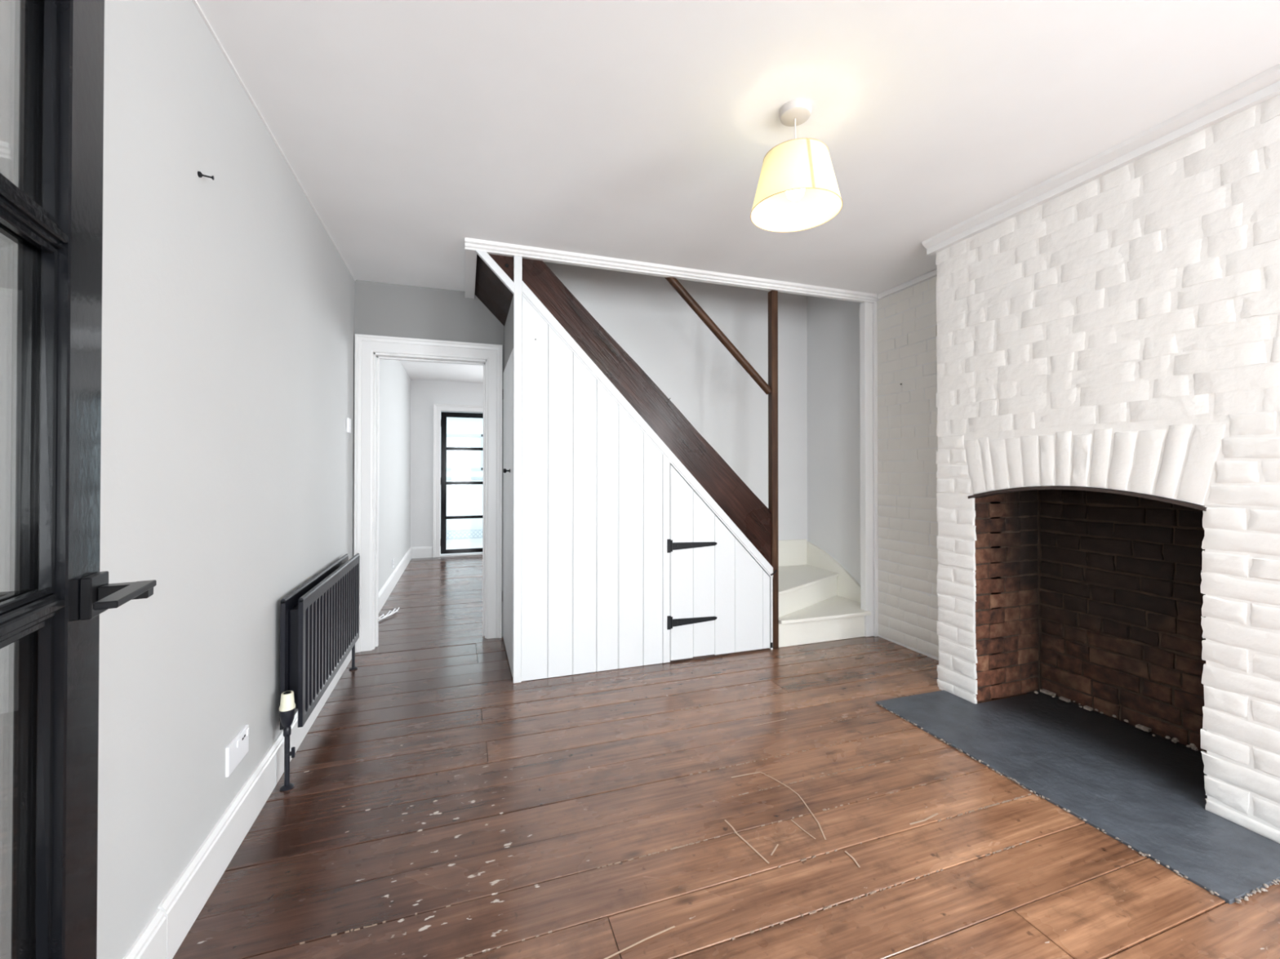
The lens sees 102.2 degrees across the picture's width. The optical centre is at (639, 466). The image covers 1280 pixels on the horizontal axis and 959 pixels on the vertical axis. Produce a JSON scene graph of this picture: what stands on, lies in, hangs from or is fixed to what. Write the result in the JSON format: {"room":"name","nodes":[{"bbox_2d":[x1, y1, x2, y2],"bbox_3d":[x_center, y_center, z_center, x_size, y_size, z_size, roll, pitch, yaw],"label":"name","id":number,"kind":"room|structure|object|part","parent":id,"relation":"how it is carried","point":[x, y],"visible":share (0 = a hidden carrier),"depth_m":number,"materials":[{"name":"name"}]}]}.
{"room":"living room","nodes":[
{"label":"living room","id":0,"kind":"room"},
{"bbox_2d":[96,0,410,958],"bbox_3d":[-1.342,-1.187,1.718,0.120,4.720,10.700,0,0,-19],"label":"wall","id":1,"kind":"structure","parent":0,"point":[228,353],"depth_m":1.36,"materials":[{"name":"grey paint"}]},
{"bbox_2d":[0,0,156,958],"bbox_3d":[-0.588,0.144,0.347,0.180,1.973,0.747,0,0,-24],"label":"door","id":2,"kind":"structure","parent":1,"relation":"in","point":[54,592],"depth_m":0.60,"materials":[{"name":"black paint"}]},
{"bbox_3d":[-0.569,0.379,0.358,0.004,0.419,0.568,0,-1,-29],"label":"pane","id":3,"kind":"part","parent":2,"relation":"part of","materials":[{"name":"clear glass"}]},
{"bbox_3d":[-0.569,-0.056,0.361,0.004,0.416,0.568,0,-1,-29],"label":"pane","id":4,"kind":"part","parent":2,"relation":"part of","materials":[{"name":"clear glass"}]},
{"bbox_3d":[-0.569,-0.519,0.365,0.004,0.474,0.568,0,-1,-29],"label":"pane","id":5,"kind":"part","parent":2,"relation":"part of","materials":[{"name":"clear glass"}]},
{"bbox_3d":[-0.706,0.166,0.667,0.011,0.052,0.052,0,-1,-29],"label":"handle","id":6,"kind":"part","parent":2,"relation":"part of","materials":[{"name":"black metal"}]},
{"bbox_3d":[-0.652,0.165,0.636,0.052,0.021,0.130,0,-1,-29],"label":"lever","id":7,"kind":"part","parent":2,"relation":"part of","materials":[{"name":"black metal"}]},
{"bbox_2d":[197,171,213,180],"bbox_3d":[-1.141,-0.764,1.356,0.031,0.015,0.016,0,0,-19],"label":"screw","id":8,"kind":"object","parent":1,"relation":"attached to","point":[200,175],"visible":1,"depth_m":1.35,"materials":[{"name":"black metal"}]},
{"bbox_2d":[225,724,248,777],"bbox_3d":[-1.231,0.868,1.581,0.012,0.086,0.148,0,0,-19],"label":"wall socket","id":9,"kind":"object","parent":1,"relation":"attached to","point":[237,748],"visible":1,"depth_m":1.56,"materials":[{"name":"white plastic"}]},
{"bbox_2d":[123,649,351,958],"bbox_3d":[-1.220,1.081,1.556,0.019,0.142,3.569,0,0,-19],"label":"baseboard","id":10,"kind":"structure","parent":1,"relation":"attached to","point":[166,930],"depth_m":1.41,"materials":[{"name":"white wood"}]},
{"bbox_2d":[191,0,355,280],"bbox_3d":[-1.224,-1.189,1.568,0.007,0.007,3.580,0,0,-19],"label":"trim","id":11,"kind":"structure","parent":1,"relation":"attached to","point":[197,5],"depth_m":1.73,"materials":[{"name":"white"}]},
{"bbox_2d":[279,553,359,791],"bbox_3d":[-1.467,0.826,2.404,0.094,0.666,1.219,0,0,-19],"label":"radiator","id":12,"kind":"object","parent":1,"relation":"attached to","point":[319,620],"visible":1,"depth_m":2.08,"materials":[{"name":"black metal"}]},
{"bbox_3d":[-1.488,0.732,2.411,0.017,0.478,1.090,0,0,-19],"label":"panel","id":13,"kind":"part","parent":12,"relation":"part of","materials":[{"name":"black metal"}]},
{"bbox_3d":[-1.434,0.732,2.429,0.017,0.478,1.090,0,0,-19],"label":"panel","id":14,"kind":"part","parent":12,"relation":"part of","materials":[{"name":"black metal"}]},
{"bbox_2d":[346,417,351,433],"bbox_3d":[-1.742,-0.244,3.091,0.013,0.086,0.086,0,0,-19],"label":"light switch","id":15,"kind":"object","parent":1,"relation":"attached to","point":[348,420],"visible":1,"depth_m":3.07,"materials":[{"name":"white plastic"}]},
{"bbox_2d":[391,558,394,568],"bbox_3d":[-2.405,0.945,5.026,0.010,0.086,0.086,0,0,-19],"label":"wall socket","id":16,"kind":"object","parent":1,"relation":"attached to","point":[393,559],"visible":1,"depth_m":5.00,"materials":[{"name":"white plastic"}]},
{"bbox_2d":[378,547,411,613],"bbox_3d":[-2.399,1.107,5.017,0.018,0.145,3.499,0,0,-19],"label":"baseboard","id":17,"kind":"structure","parent":1,"relation":"attached to","point":[387,588],"depth_m":4.95,"materials":[{"name":"white"}]},
{"bbox_2d":[400,360,483,382],"bbox_3d":[-0.800,-1.236,5.579,3.395,0.200,3.500,0,0,-19],"label":"ceiling","id":18,"kind":"structure","parent":0,"point":[424,371],"depth_m":6.18,"materials":[{"name":"paint"}]},
{"bbox_2d":[409,379,483,554],"bbox_3d":[-1.329,-0.053,7.302,3.510,2.540,0.120,0,0,-19],"label":"wall","id":19,"kind":"structure","parent":0,"point":[424,393],"depth_m":6.74,"materials":[{"name":"white paint"}]},
{"bbox_2d":[411,546,432,558],"bbox_3d":[-2.832,1.120,6.708,0.252,0.145,0.018,0,0,-19],"label":"baseboard","id":20,"kind":"structure","parent":19,"relation":"attached to","point":[416,552],"depth_m":6.70,"materials":[{"name":"white"}]},
{"bbox_2d":[432,403,483,557],"bbox_3d":[-2.218,0.187,6.918,1.032,2.015,0.030,0,0,-19],"label":"trim","id":21,"kind":"structure","parent":19,"relation":"attached to","point":[437,407],"depth_m":6.77,"materials":[{"name":"white"}]},
{"bbox_2d":[440,552,482,557],"bbox_3d":[-2.241,1.186,6.976,0.860,0.018,0.130,0,0,-19],"label":"trim","id":22,"kind":"structure","parent":19,"relation":"attached to","point":[467,553],"depth_m":6.88,"materials":[{"name":"white wood"}]},
{"bbox_2d":[440,412,483,554],"bbox_3d":[-2.247,0.221,6.976,0.859,1.883,0.059,0,0,-19],"label":"door","id":23,"kind":"structure","parent":19,"relation":"in","point":[443,415],"depth_m":6.86,"materials":[{"name":"black paint"}]},
{"bbox_3d":[-2.243,1.141,6.978,0.729,0.043,0.044,0,0,-19],"label":"rail","id":24,"kind":"part","parent":23,"relation":"part of","materials":[{"name":"black metal"}]},
{"bbox_3d":[-2.243,-0.692,6.993,0.729,0.057,0.044,0,0,-19],"label":"rail","id":25,"kind":"part","parent":23,"relation":"part of","materials":[{"name":"black paint"}]},
{"bbox_2d":[353,261,807,636],"bbox_3d":[-0.162,-1.170,3.884,3.510,4.720,0.120,0,0,-19],"label":"wall","id":26,"kind":"structure","parent":0,"point":[644,314],"depth_m":4.03,"materials":[{"name":"white paint"}]},
{"bbox_2d":[354,333,502,653],"bbox_3d":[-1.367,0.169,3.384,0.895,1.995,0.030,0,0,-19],"label":"trim","id":27,"kind":"structure","parent":26,"relation":"attached to","point":[365,344],"depth_m":3.35,"materials":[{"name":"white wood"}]},
{"bbox_2d":[464,251,476,298],"bbox_3d":[-1.023,-1.158,3.110,0.062,0.045,0.790,0,0,-19],"label":"trim","id":28,"kind":"structure","parent":26,"relation":"attached to","point":[470,261],"depth_m":3.05,"materials":[{"name":"white wood"}]},
{"bbox_2d":[172,555,1279,958],"bbox_3d":[0.355,1.217,2.267,3.660,0.122,10.680,0,0,-19],"label":"floor","id":29,"kind":"structure","parent":0,"point":[761,803],"depth_m":1.62,"materials":[{"name":"brown wood"}]},
{"bbox_2d":[378,607,399,621],"bbox_3d":[-1.960,1.153,4.007,0.069,0.020,0.357,0,0,1],"label":"cable","id":30,"kind":"object","parent":29,"relation":"on","point":[393,611],"visible":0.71,"depth_m":4.00,"materials":[{"name":"white plastic"}]},
{"bbox_2d":[475,249,777,683],"bbox_3d":[-0.126,0.018,3.383,1.838,2.297,0.831,0,0,-19],"label":"paneling","id":31,"kind":"structure","parent":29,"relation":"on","point":[612,559],"depth_m":2.94,"materials":[{"name":"white paint"}]},
{"bbox_3d":[-0.769,-1.037,2.755,0.191,0.198,0.024,0,0,-19],"label":"slanting trim","id":32,"kind":"part","parent":31,"relation":"part of","materials":[{"name":"white paint"}]},
{"bbox_3d":[-0.661,0.013,2.783,0.043,2.297,0.023,0,0,-19],"label":"corner post","id":33,"kind":"part","parent":31,"relation":"part of","materials":[{"name":"white paint"}]},
{"bbox_3d":[0.101,-0.149,3.045,1.568,1.707,0.022,0,0,-19],"label":"slanting trim","id":34,"kind":"part","parent":31,"relation":"part of","materials":[{"name":"white paint"}]},
{"bbox_3d":[0.154,0.525,3.064,0.045,1.274,0.022,0,0,-19],"label":"door frame","id":35,"kind":"part","parent":31,"relation":"part of","materials":[{"name":"white paint"}]},
{"bbox_3d":[0.835,0.910,3.294,0.013,0.512,0.024,0,0,-19],"label":"door frame","id":36,"kind":"part","parent":31,"relation":"part of","materials":[{"name":"white paint"}]},
{"bbox_2d":[475,253,871,648],"bbox_3d":[0.253,-0.112,3.506,2.732,2.559,0.846,0,0,-19],"label":"staircase","id":37,"kind":"structure","parent":29,"relation":"on","point":[815,599],"depth_m":3.25,"materials":[{"name":"beige paint"}]},
{"bbox_3d":[0.450,-0.866,3.203,0.845,0.808,0.047,0,0,-19],"label":"handrail","id":38,"kind":"part","parent":37,"relation":"part of","materials":[{"name":"brown wood"}]},
{"bbox_3d":[0.859,0.018,3.327,0.047,2.297,0.050,0,0,-19],"label":"newel post","id":39,"kind":"part","parent":37,"relation":"part of","materials":[{"name":"brown wood"}]},
{"bbox_2d":[875,689,1279,904],"bbox_3d":[1.771,1.159,2.077,0.914,0.034,1.248,0,0,-19],"label":"hearth slab","id":40,"kind":"object","parent":29,"relation":"on","point":[1144,791],"visible":1,"depth_m":1.92,"materials":[{"name":"stone"}]},
{"bbox_2d":[935,94,1279,844],"bbox_3d":[1.919,-0.015,2.179,0.366,2.345,1.248,0,0,-19],"label":"chimney breast","id":41,"kind":"object","parent":29,"relation":"on","point":[1118,332],"visible":1,"depth_m":1.84,"materials":[{"name":"white brick"}]},
{"bbox_2d":[974,485,1206,752],"bbox_3d":[2.028,0.357,2.213,0.552,1.600,1.142,0,0,-19],"label":"fireplace","id":42,"kind":"object","parent":41,"relation":"in","point":[1093,601],"visible":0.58,"depth_m":2.43,"materials":[{"name":"brown brick"}]},
{"bbox_2d":[922,63,1279,255],"bbox_3d":[1.732,-1.158,2.125,0.076,0.061,1.290,0,0,-19],"label":"trim","id":43,"kind":"structure","parent":41,"relation":"attached to","point":[1264,86],"depth_m":1.91,"materials":[{"name":"white"}]},
{"bbox_2d":[196,0,1279,293],"bbox_3d":[0.969,-1.301,0.530,3.490,0.200,6.960,0,0,-19],"label":"ceiling","id":44,"kind":"structure","parent":0,"point":[642,131],"depth_m":1.71,"materials":[{"name":"paint"}]},
{"bbox_2d":[750,98,842,232],"bbox_3d":[0.519,-1.020,1.724,0.295,0.343,0.295,0,0,-19],"label":"pendant lamp","id":45,"kind":"object","parent":44,"relation":"hanging from","point":[797,189],"visible":1,"depth_m":1.69,"materials":[{"name":"white fabric"}]},
{"bbox_3d":[0.519,-1.081,1.724,0.005,0.165,0.005,0,0,-19],"label":"cord","id":46,"kind":"part","parent":45,"relation":"part of","materials":[{"name":"grey plastic"}]},
{"bbox_3d":[0.519,-0.923,1.723,0.062,0.065,0.062,0,0,-19],"label":"bulb","id":47,"kind":"part","parent":45,"relation":"part of","materials":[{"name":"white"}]},
{"bbox_3d":[0.519,-0.939,1.723,0.292,0.179,0.292,0,0,-19],"label":"lamp shade","id":48,"kind":"part","parent":45,"relation":"part of","materials":[{"name":"fabric"}]},
{"bbox_2d":[806,275,938,660],"bbox_3d":[1.961,-1.178,2.842,0.172,4.720,10.700,0,0,-19],"label":"wall","id":49,"kind":"structure","parent":0,"point":[907,327],"depth_m":3.46,"materials":[{"name":"white paint"}]},
{"bbox_2d":[465,237,877,302],"bbox_3d":[0.364,-1.156,3.133,2.702,0.048,0.060,0,0,-19],"label":"trim","id":50,"kind":"structure","parent":49,"relation":"attached to","point":[544,255],"depth_m":3.04,"materials":[{"name":"white"}]},
{"bbox_2d":[859,302,878,637],"bbox_3d":[1.585,0.019,3.567,0.101,2.297,0.068,0,0,-19],"label":"trim","id":51,"kind":"structure","parent":49,"relation":"attached to","point":[868,311],"depth_m":3.54,"materials":[{"name":"white"}]},
{"bbox_2d":[877,269,937,299],"bbox_3d":[1.759,-1.164,3.180,0.030,0.033,0.750,0,0,-19],"label":"trim","id":52,"kind":"structure","parent":49,"relation":"attached to","point":[931,274],"depth_m":3.29,"materials":[{"name":"white"}]},
{"label":"outside","id":53,"kind":"structure","parent":0,"visible":0},
{"bbox_2d":[444,537,482,556],"bbox_3d":[-2.824,1.319,11.388,14.000,0.100,8.600,0,0,-19],"label":"ground","id":54,"kind":"structure","parent":53,"point":[460,544],"depth_m":8.26,"materials":[{"name":"white"}]},
{"bbox_2d":[440,411,483,476],"bbox_3d":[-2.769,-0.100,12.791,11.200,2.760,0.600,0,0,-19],"label":"house","id":55,"kind":"structure","parent":54,"relation":"on","point":[460,432],"depth_m":12.31,"materials":[{"name":"white"}]},
{"bbox_2d":[446,528,482,539],"bbox_3d":[-2.864,1.174,8.946,2.550,0.163,0.024,0,0,-19],"label":"edging","id":56,"kind":"object","parent":54,"relation":"on","point":[471,530],"visible":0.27,"depth_m":8.89,"materials":[{"name":"white"}]},
{"bbox_3d":[-2.864,1.240,8.945,2.550,0.020,0.024,0,0,-19],"label":"rail","id":57,"kind":"part","parent":56,"relation":"part of","materials":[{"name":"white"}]},
{"bbox_3d":[-2.864,1.101,8.947,2.550,0.018,0.024,0,0,-19],"label":"rail","id":58,"kind":"part","parent":56,"relation":"part of","materials":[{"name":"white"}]},
{"bbox_2d":[446,476,483,537],"bbox_3d":[-2.171,0.719,9.476,8.040,1.070,0.210,0,0,-19],"label":"wall","id":59,"kind":"structure","parent":54,"relation":"on","point":[461,500],"depth_m":9.08,"materials":[{"name":"white"}]}
]}

